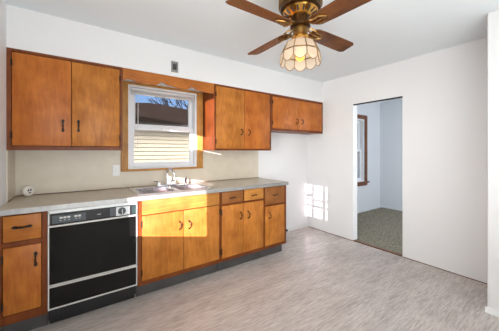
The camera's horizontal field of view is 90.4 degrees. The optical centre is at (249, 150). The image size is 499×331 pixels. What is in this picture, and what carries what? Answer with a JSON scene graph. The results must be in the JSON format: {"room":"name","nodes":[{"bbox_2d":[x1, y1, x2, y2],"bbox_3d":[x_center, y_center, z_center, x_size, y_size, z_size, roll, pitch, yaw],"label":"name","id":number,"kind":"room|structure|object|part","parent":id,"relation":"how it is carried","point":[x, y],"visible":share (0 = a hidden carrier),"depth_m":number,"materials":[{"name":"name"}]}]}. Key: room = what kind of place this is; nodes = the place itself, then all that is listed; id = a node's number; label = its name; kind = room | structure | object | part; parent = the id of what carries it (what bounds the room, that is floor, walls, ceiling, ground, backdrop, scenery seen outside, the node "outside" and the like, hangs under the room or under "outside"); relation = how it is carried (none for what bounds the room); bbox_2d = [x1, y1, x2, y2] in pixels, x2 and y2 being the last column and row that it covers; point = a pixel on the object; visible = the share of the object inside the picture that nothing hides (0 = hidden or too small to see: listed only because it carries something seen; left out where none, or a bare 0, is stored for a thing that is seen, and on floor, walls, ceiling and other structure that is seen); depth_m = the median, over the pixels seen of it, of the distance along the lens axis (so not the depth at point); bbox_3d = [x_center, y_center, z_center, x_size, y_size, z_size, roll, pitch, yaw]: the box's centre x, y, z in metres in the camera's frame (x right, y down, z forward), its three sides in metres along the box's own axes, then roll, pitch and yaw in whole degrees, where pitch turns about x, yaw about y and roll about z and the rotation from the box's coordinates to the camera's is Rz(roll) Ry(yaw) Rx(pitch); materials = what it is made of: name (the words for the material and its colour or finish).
{"room":"kitchen","nodes":[
{"label":"kitchen","id":0,"kind":"room"},
{"bbox_2d":[0,0,5,330],"bbox_3d":[-0.405,0.096,-0.264,0.120,2.440,6.150,0,0,-35],"label":"wall","id":1,"kind":"structure","parent":0,"point":[2,2],"depth_m":1.79,"materials":[{"name":"paint"}]},
{"bbox_2d":[6,4,322,101],"bbox_3d":[-0.422,-0.960,3.112,3.756,0.328,0.320,0,0,-35],"label":"soffit","id":2,"kind":"structure","parent":0,"point":[28,30],"depth_m":2.42,"materials":[{"name":"paint"}]},
{"bbox_2d":[123,68,213,93],"bbox_3d":[-0.818,-0.735,2.647,0.966,0.118,0.019,0,0,-35],"label":"window valance","id":3,"kind":"object","parent":2,"relation":"attached to","point":[138,76],"visible":1,"depth_m":2.60,"materials":[{"name":"brown wood"}]},
{"bbox_2d":[171,61,177,72],"bbox_3d":[-0.799,-0.898,2.644,0.074,0.116,0.006,0,0,-35],"label":"wall outlet","id":4,"kind":"object","parent":2,"relation":"attached to","point":[174,65],"visible":1,"depth_m":2.64,"materials":[{"name":"grey metal"}]},
{"bbox_2d":[41,79,379,227],"bbox_3d":[0.509,0.096,4.059,6.370,2.440,0.150,0,0,-35],"label":"wall","id":5,"kind":"structure","parent":0,"point":[287,160],"depth_m":4.21,"materials":[{"name":"paint"}]},
{"bbox_2d":[6,47,122,149],"bbox_3d":[-1.617,-0.401,2.242,0.800,0.790,0.354,0,0,-35],"label":"upper cabinet","id":6,"kind":"object","parent":5,"relation":"attached to","point":[53,102],"visible":1,"depth_m":2.08,"materials":[{"name":"brown wood"}]},
{"bbox_3d":[-1.686,-0.405,2.024,0.372,0.726,0.016,0,0,-35],"label":"door","id":7,"kind":"part","parent":6,"relation":"part of","materials":[{"name":"brown wood"}]},
{"bbox_3d":[-1.566,-0.214,2.080,0.024,0.112,0.032,0,0,-35],"label":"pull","id":8,"kind":"part","parent":6,"relation":"part of","materials":[{"name":"brown metal"}]},
{"bbox_3d":[-1.381,-0.405,2.240,0.367,0.726,0.016,0,0,-35],"label":"door","id":9,"kind":"part","parent":6,"relation":"part of","materials":[{"name":"brown wood"}]},
{"bbox_2d":[6,150,257,202],"bbox_3d":[-0.868,0.195,2.797,2.664,0.400,0.318,0,0,-35],"label":"backsplash","id":10,"kind":"structure","parent":5,"relation":"attached to","point":[46,171],"depth_m":2.47,"materials":[{"name":"paint"}]},
{"bbox_2d":[22,186,33,195],"bbox_3d":[-1.933,0.349,2.166,0.029,0.092,0.092,0,0,12],"label":"electrical outlet","id":11,"kind":"object","parent":10,"relation":"attached to","point":[27,190],"visible":1,"depth_m":2.15,"materials":[{"name":"beige plastic"}]},
{"bbox_2d":[113,165,119,175],"bbox_3d":[-1.399,0.206,2.600,0.067,0.116,0.013,0,0,-35],"label":"wall switch","id":12,"kind":"object","parent":10,"relation":"attached to","point":[116,168],"visible":1,"depth_m":2.60,"materials":[{"name":"white paint"}]},
{"bbox_2d":[121,81,202,171],"bbox_3d":[-1.014,-0.265,2.944,0.938,0.970,0.159,0,0,-35],"label":"window","id":13,"kind":"structure","parent":5,"relation":"in","point":[127,154],"depth_m":2.90,"materials":[{"name":"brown wood"}]},
{"bbox_3d":[-1.052,-0.479,2.994,0.740,0.440,0.028,0,0,-35],"label":"sash","id":14,"kind":"part","parent":13,"relation":"part of","materials":[{"name":"white plastic"}]},
{"bbox_3d":[-1.034,-0.054,2.969,0.740,0.470,0.030,0,0,-35],"label":"sash","id":15,"kind":"part","parent":13,"relation":"part of","materials":[{"name":"white plastic"}]},
{"bbox_2d":[131,87,193,146],"bbox_3d":[-1.002,-0.355,2.923,0.730,0.682,0.046,0,0,-35],"label":"mini blind","id":16,"kind":"object","parent":13,"relation":"attached to","point":[137,91],"visible":0.87,"depth_m":2.89,"materials":[{"name":"white plastic"}]},
{"bbox_3d":[-1.006,-0.635,2.928,0.720,0.010,0.034,0,0,-35],"label":"rail","id":17,"kind":"part","parent":16,"relation":"part of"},
{"bbox_2d":[203,84,270,150],"bbox_3d":[-0.139,-0.401,3.288,0.876,0.790,0.356,0,0,-35],"label":"upper cabinet","id":18,"kind":"object","parent":5,"relation":"attached to","point":[234,118],"visible":0.98,"depth_m":3.12,"materials":[{"name":"brown wood"}]},
{"bbox_3d":[-0.234,-0.401,3.053,0.403,0.742,0.016,0,0,-35],"label":"door","id":19,"kind":"part","parent":18,"relation":"part of","materials":[{"name":"brown wood"}]},
{"bbox_3d":[0.105,-0.401,3.293,0.420,0.742,0.016,0,0,-35],"label":"door","id":20,"kind":"part","parent":18,"relation":"part of","materials":[{"name":"brown wood"}]},
{"bbox_2d":[286,223,307,231],"bbox_3d":[0.583,1.286,4.013,1.076,0.060,0.012,0,0,-35],"label":"baseboard","id":21,"kind":"structure","parent":5,"relation":"attached to","point":[305,224],"depth_m":4.16,"materials":[{"name":"white paint"}]},
{"bbox_2d":[271,94,322,134],"bbox_3d":[0.671,-0.540,3.862,1.101,0.512,0.356,0,0,-35],"label":"upper cabinet","id":22,"kind":"object","parent":5,"relation":"attached to","point":[290,115],"visible":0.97,"depth_m":3.71,"materials":[{"name":"brown wood"}]},
{"bbox_3d":[0.532,-0.539,3.595,0.518,0.442,0.016,0,0,-35],"label":"door","id":23,"kind":"part","parent":22,"relation":"part of","materials":[{"name":"brown wood"}]},
{"bbox_3d":[0.962,-0.539,3.901,0.530,0.442,0.016,0,0,-35],"label":"door","id":24,"kind":"part","parent":22,"relation":"part of","materials":[{"name":"brown wood"}]},
{"bbox_2d":[357,114,369,186],"bbox_3d":[2.120,-0.011,5.167,1.080,1.515,0.205,0,0,-35],"label":"window","id":25,"kind":"structure","parent":5,"relation":"in","point":[362,119],"depth_m":5.37,"materials":[{"name":"white plastic"}]},
{"bbox_3d":[2.087,-0.324,5.214,0.780,0.660,0.030,0,0,-35],"label":"sash","id":26,"kind":"part","parent":25,"relation":"part of","materials":[{"name":"white plastic"}]},
{"bbox_3d":[2.110,0.296,5.182,0.780,0.660,0.030,0,0,-35],"label":"sash","id":27,"kind":"part","parent":25,"relation":"part of","materials":[{"name":"white plastic"}]},
{"bbox_3d":[2.104,-0.014,5.190,0.840,1.340,0.150,0,0,-35],"label":"frame","id":28,"kind":"part","parent":25,"relation":"part of","materials":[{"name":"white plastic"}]},
{"bbox_2d":[380,103,381,207],"bbox_3d":[3.066,0.093,5.760,0.029,2.434,0.029,0,0,-35],"label":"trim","id":29,"kind":"structure","parent":5,"relation":"attached to","point":[380,103],"depth_m":5.74,"materials":[{"name":"paint"}]},
{"bbox_2d":[5,0,498,102],"bbox_3d":[2.223,-1.174,1.536,6.490,0.100,6.250,0,0,-35],"label":"ceiling","id":30,"kind":"structure","parent":0,"point":[381,32],"depth_m":2.20,"materials":[{"name":"paint"}]},
{"bbox_2d":[225,0,371,70],"bbox_3d":[0.336,-0.844,1.639,0.832,0.556,0.832,0,0,10],"label":"ceiling fan","id":31,"kind":"object","parent":30,"relation":"hanging from","point":[302,51],"visible":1,"depth_m":1.57,"materials":[{"name":"brown wood"}]},
{"bbox_3d":[0.073,-0.810,1.452,0.440,0.034,0.122,0,0,-35],"label":"fan blade","id":32,"kind":"part","parent":31,"relation":"part of","materials":[{"name":"brown wood"}]},
{"bbox_3d":[0.149,-0.810,1.901,0.122,0.034,0.440,0,0,-35],"label":"fan blade","id":33,"kind":"part","parent":31,"relation":"part of","materials":[{"name":"brown wood"}]},
{"bbox_3d":[0.336,-0.692,1.639,0.244,0.088,0.246,0,0,-35],"label":"lamp shade","id":34,"kind":"part","parent":31,"relation":"part of","materials":[{"name":"beige glass"}]},
{"bbox_3d":[0.598,-0.810,1.826,0.440,0.034,0.122,0,0,-35],"label":"fan blade","id":35,"kind":"part","parent":31,"relation":"part of","materials":[{"name":"brown wood"}]},
{"bbox_3d":[0.522,-0.810,1.377,0.122,0.034,0.440,0,0,-35],"label":"fan blade","id":36,"kind":"part","parent":31,"relation":"part of","materials":[{"name":"brown wood"}]},
{"bbox_2d":[30,207,498,330],"bbox_3d":[2.223,1.343,1.536,6.490,0.066,6.250,0,0,-35],"label":"floor","id":37,"kind":"structure","parent":0,"point":[319,280],"depth_m":2.24,"materials":[{"name":"laminate"}]},
{"bbox_2d":[0,211,47,330],"bbox_3d":[-1.747,0.874,1.967,0.260,0.884,0.636,0,0,-35],"label":"base cabinet","id":38,"kind":"object","parent":37,"relation":"on","point":[23,237],"visible":0.94,"depth_m":1.74,"materials":[{"name":"wood"}]},
{"bbox_3d":[-1.590,0.536,1.737,0.201,0.178,0.016,0,0,-35],"label":"drawer","id":39,"kind":"part","parent":38,"relation":"part of","materials":[{"name":"brown wood"}]},
{"bbox_3d":[-1.578,0.529,1.716,0.115,0.024,0.032,0,0,-35],"label":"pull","id":40,"kind":"part","parent":38,"relation":"part of","materials":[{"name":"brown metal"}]},
{"bbox_3d":[-1.590,0.893,1.737,0.201,0.459,0.016,0,0,-35],"label":"door","id":41,"kind":"part","parent":38,"relation":"part of","materials":[{"name":"brown wood"}]},
{"bbox_3d":[-1.519,0.771,1.758,0.024,0.112,0.032,0,0,-35],"label":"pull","id":42,"kind":"part","parent":38,"relation":"part of","materials":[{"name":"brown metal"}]},
{"bbox_2d":[48,201,136,323],"bbox_3d":[-1.383,0.876,2.204,0.604,0.880,0.611,0,0,-35],"label":"dishwasher","id":43,"kind":"object","parent":37,"relation":"on","point":[92,250],"visible":0.98,"depth_m":1.96,"materials":[{"name":"black plastic"}]},
{"bbox_3d":[-1.284,1.248,2.066,0.594,0.135,0.030,0,0,-35],"label":"kick plate","id":44,"kind":"part","parent":43,"relation":"part of","materials":[{"name":"black plastic"}]},
{"bbox_2d":[49,286,135,319],"bbox_3d":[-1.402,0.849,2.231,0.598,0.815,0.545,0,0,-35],"label":"panel","id":45,"kind":"object","parent":43,"relation":"in","point":[59,312],"depth_m":1.99,"materials":[{"name":"black plastic"}]},
{"bbox_3d":[-1.233,0.450,1.993,0.604,0.028,0.039,0,0,-35],"label":"trim","id":46,"kind":"part","parent":43,"relation":"part of","materials":[{"name":"silver metal"}]},
{"bbox_3d":[-1.234,0.770,1.994,0.602,0.441,0.035,0,0,-35],"label":"door","id":47,"kind":"part","parent":43,"relation":"part of","materials":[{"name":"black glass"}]},
{"bbox_3d":[-1.226,0.770,1.983,0.604,0.441,0.014,0,0,-35],"label":"trim","id":48,"kind":"part","parent":43,"relation":"part of","materials":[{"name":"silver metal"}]},
{"bbox_3d":[-1.234,0.506,1.994,0.604,0.080,0.035,0,0,-35],"label":"control panel","id":49,"kind":"part","parent":43,"relation":"part of","materials":[{"name":"black plastic"}]},
{"bbox_3d":[-1.226,1.081,1.983,0.604,0.170,0.014,0,0,-35],"label":"trim","id":50,"kind":"part","parent":43,"relation":"part of","materials":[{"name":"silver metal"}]},
{"bbox_3d":[-1.234,1.081,1.994,0.602,0.170,0.035,0,0,-35],"label":"access panel","id":51,"kind":"part","parent":43,"relation":"part of","materials":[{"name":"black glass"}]},
{"bbox_3d":[-1.068,0.505,2.090,0.104,0.074,0.005,0,0,-35],"label":"dial plate","id":52,"kind":"part","parent":43,"relation":"part of","materials":[{"name":"silver metal"}]},
{"bbox_2d":[136,188,220,296],"bbox_3d":[-0.805,0.874,2.633,0.820,0.884,0.638,0,0,-35],"label":"base cabinet","id":53,"kind":"object","parent":37,"relation":"on","point":[179,238],"visible":0.91,"depth_m":2.37,"materials":[{"name":"wood"}]},
{"bbox_2d":[0,178,288,215],"bbox_3d":[-0.770,0.414,2.664,2.666,0.039,0.635,0,0,-35],"label":"countertop","id":54,"kind":"structure","parent":53,"relation":"on","point":[57,201],"depth_m":2.16,"materials":[{"name":"laminate"}]},
{"bbox_2d":[154,168,176,186],"bbox_3d":[-0.917,0.291,2.751,0.265,0.198,0.142,0,0,-35],"label":"faucet","id":55,"kind":"object","parent":54,"relation":"on","point":[167,180],"visible":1,"depth_m":2.78,"materials":[{"name":"silver metal"}]},
{"bbox_3d":[-0.933,0.382,2.797,0.228,0.016,0.047,0,0,-35],"label":"deck plate","id":56,"kind":"part","parent":55,"relation":"part of","materials":[{"name":"silver metal"}]},
{"bbox_3d":[-0.883,0.284,2.768,0.138,0.184,0.026,0,0,36],"label":"spout","id":57,"kind":"part","parent":55,"relation":"part of","materials":[{"name":"silver metal"}]},
{"bbox_2d":[128,183,212,194],"bbox_3d":[-0.828,0.467,2.625,0.750,0.152,0.495,0,0,-35],"label":"sink","id":58,"kind":"object","parent":54,"relation":"in","point":[172,188],"visible":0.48,"depth_m":2.65,"materials":[{"name":"silver metal"}]},
{"bbox_3d":[-0.959,0.470,2.499,0.300,0.147,0.370,0,0,-35],"label":"bowl","id":59,"kind":"part","parent":58,"relation":"part of","materials":[{"name":"silver metal"}]},
{"bbox_3d":[-0.665,0.470,2.707,0.300,0.147,0.370,0,0,-35],"label":"bowl","id":60,"kind":"part","parent":58,"relation":"part of","materials":[{"name":"silver metal"}]},
{"bbox_3d":[-0.798,0.864,2.297,0.377,0.573,0.016,0,0,-35],"label":"door","id":61,"kind":"part","parent":53,"relation":"part of","materials":[{"name":"brown wood"}]},
{"bbox_3d":[-0.638,0.502,2.411,0.769,0.132,0.016,0,0,-35],"label":"panel","id":62,"kind":"part","parent":53,"relation":"part of","materials":[{"name":"brown wood"}]},
{"bbox_3d":[-0.483,0.864,2.521,0.388,0.573,0.016,0,0,-35],"label":"door","id":63,"kind":"part","parent":53,"relation":"part of","materials":[{"name":"brown wood"}]},
{"bbox_2d":[217,188,263,270],"bbox_3d":[-0.227,0.874,3.043,0.590,0.884,0.638,0,0,-35],"label":"base cabinet","id":64,"kind":"object","parent":37,"relation":"on","point":[242,211],"visible":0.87,"depth_m":2.80,"materials":[{"name":"wood"}]},
{"bbox_3d":[-0.187,0.504,2.731,0.273,0.128,0.016,0,0,-35],"label":"drawer","id":65,"kind":"part","parent":64,"relation":"part of","materials":[{"name":"brown wood"}]},
{"bbox_3d":[-0.186,0.872,2.731,0.276,0.560,0.016,0,0,-35],"label":"door","id":66,"kind":"part","parent":64,"relation":"part of","materials":[{"name":"brown wood"}]},
{"bbox_3d":[0.047,0.872,2.897,0.288,0.560,0.016,0,0,-35],"label":"door","id":67,"kind":"part","parent":64,"relation":"part of","materials":[{"name":"brown wood"}]},
{"bbox_3d":[0.052,0.504,2.900,0.277,0.128,0.016,0,0,-35],"label":"drawer","id":68,"kind":"part","parent":64,"relation":"part of","materials":[{"name":"brown wood"}]},
{"bbox_2d":[260,185,287,257],"bbox_3d":[0.177,0.874,3.329,0.391,0.884,0.638,0,0,-35],"label":"base cabinet","id":69,"kind":"object","parent":37,"relation":"on","point":[275,230],"visible":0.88,"depth_m":3.08,"materials":[{"name":"wood"}]},
{"bbox_3d":[0.315,0.546,3.086,0.316,0.209,0.016,0,0,-35],"label":"drawer","id":70,"kind":"part","parent":69,"relation":"part of","materials":[{"name":"brown wood"}]},
{"bbox_3d":[0.315,0.915,3.086,0.316,0.474,0.016,0,0,-35],"label":"door","id":71,"kind":"part","parent":69,"relation":"part of","materials":[{"name":"brown wood"}]},
{"bbox_3d":[0.321,0.810,3.098,0.359,0.756,0.019,0,0,-35],"label":"frame","id":72,"kind":"part","parent":69,"relation":"part of","materials":[{"name":"brown wood"}]},
{"bbox_2d":[382,99,402,208],"bbox_3d":[4.035,0.096,4.505,0.100,2.440,3.200,0,0,-35],"label":"wall","id":73,"kind":"structure","parent":0,"point":[392,111],"depth_m":5.57,"materials":[{"name":"paint"}]},
{"bbox_2d":[357,205,402,212],"bbox_3d":[3.016,1.286,3.783,2.399,0.049,3.200,0,0,-35],"label":"baseboard","id":74,"kind":"structure","parent":73,"relation":"attached to","point":[379,206],"depth_m":5.52,"materials":[{"name":"paint"}]},
{"bbox_2d":[308,38,486,282],"bbox_3d":[1.761,0.096,3.370,0.105,2.440,2.423,0,0,-35],"label":"wall","id":75,"kind":"structure","parent":0,"point":[444,92],"depth_m":2.85,"materials":[{"name":"paint"}]},
{"bbox_2d":[353,240,402,256],"bbox_3d":[1.727,1.312,3.366,0.047,0.009,0.670,0,0,-35],"label":"trim","id":76,"kind":"structure","parent":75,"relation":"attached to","point":[376,247],"depth_m":3.33,"materials":[{"name":"wood"}]},
{"bbox_2d":[353,96,402,104],"bbox_3d":[1.720,-0.676,3.361,0.024,0.016,0.668,0,0,-35],"label":"door track","id":77,"kind":"object","parent":75,"relation":"attached to","point":[400,96],"visible":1,"depth_m":3.33,"materials":[{"name":"black metal"}]},
{"bbox_2d":[308,226,486,283],"bbox_3d":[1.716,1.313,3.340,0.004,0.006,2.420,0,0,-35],"label":"baseboard","id":78,"kind":"structure","parent":75,"relation":"attached to","point":[308,226],"depth_m":2.84,"materials":[{"name":"white wood"}]},
{"bbox_3d":[3.267,0.096,0.760,0.666,2.440,3.577,0,0,-35],"label":"wall","id":79,"kind":"structure","parent":0,"visible":0},
{"bbox_2d":[485,306,498,316],"bbox_3d":[2.969,1.294,0.562,0.016,0.045,3.598,0,0,-35],"label":"baseboard","id":80,"kind":"structure","parent":79,"relation":"attached to","point":[489,310],"depth_m":1.99,"materials":[{"name":"white paint"}]},
{"bbox_2d":[487,10,498,310],"bbox_3d":[2.008,0.096,2.020,0.102,2.440,0.089,0,0,-35],"label":"trim","id":81,"kind":"structure","parent":79,"relation":"attached to","point":[493,17],"depth_m":1.99,"materials":[{"name":"white paint"}]},
{"bbox_3d":[-15.368,2.066,29.608,70.000,0.100,59.800,0,0,-35],"label":"ground","id":82,"kind":"structure","parent":0,"visible":0},
{"bbox_2d":[134,103,188,162],"bbox_3d":[-3.817,0.086,9.500,12.800,3.860,6.770,0,0,-35],"label":"neighbor house","id":83,"kind":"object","parent":82,"relation":"on","point":[151,146],"visible":0.13,"depth_m":6.92,"materials":[{"name":"beige"}]},
{"bbox_2d":[148,97,187,108],"bbox_3d":[-4.586,-1.767,18.113,5.567,7.583,5.243,0,0,-35],"label":"bare tree","id":84,"kind":"object","parent":82,"relation":"on","point":[165,102],"visible":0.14,"depth_m":18.02,"materials":[{"name":"grey plant"}]}
]}

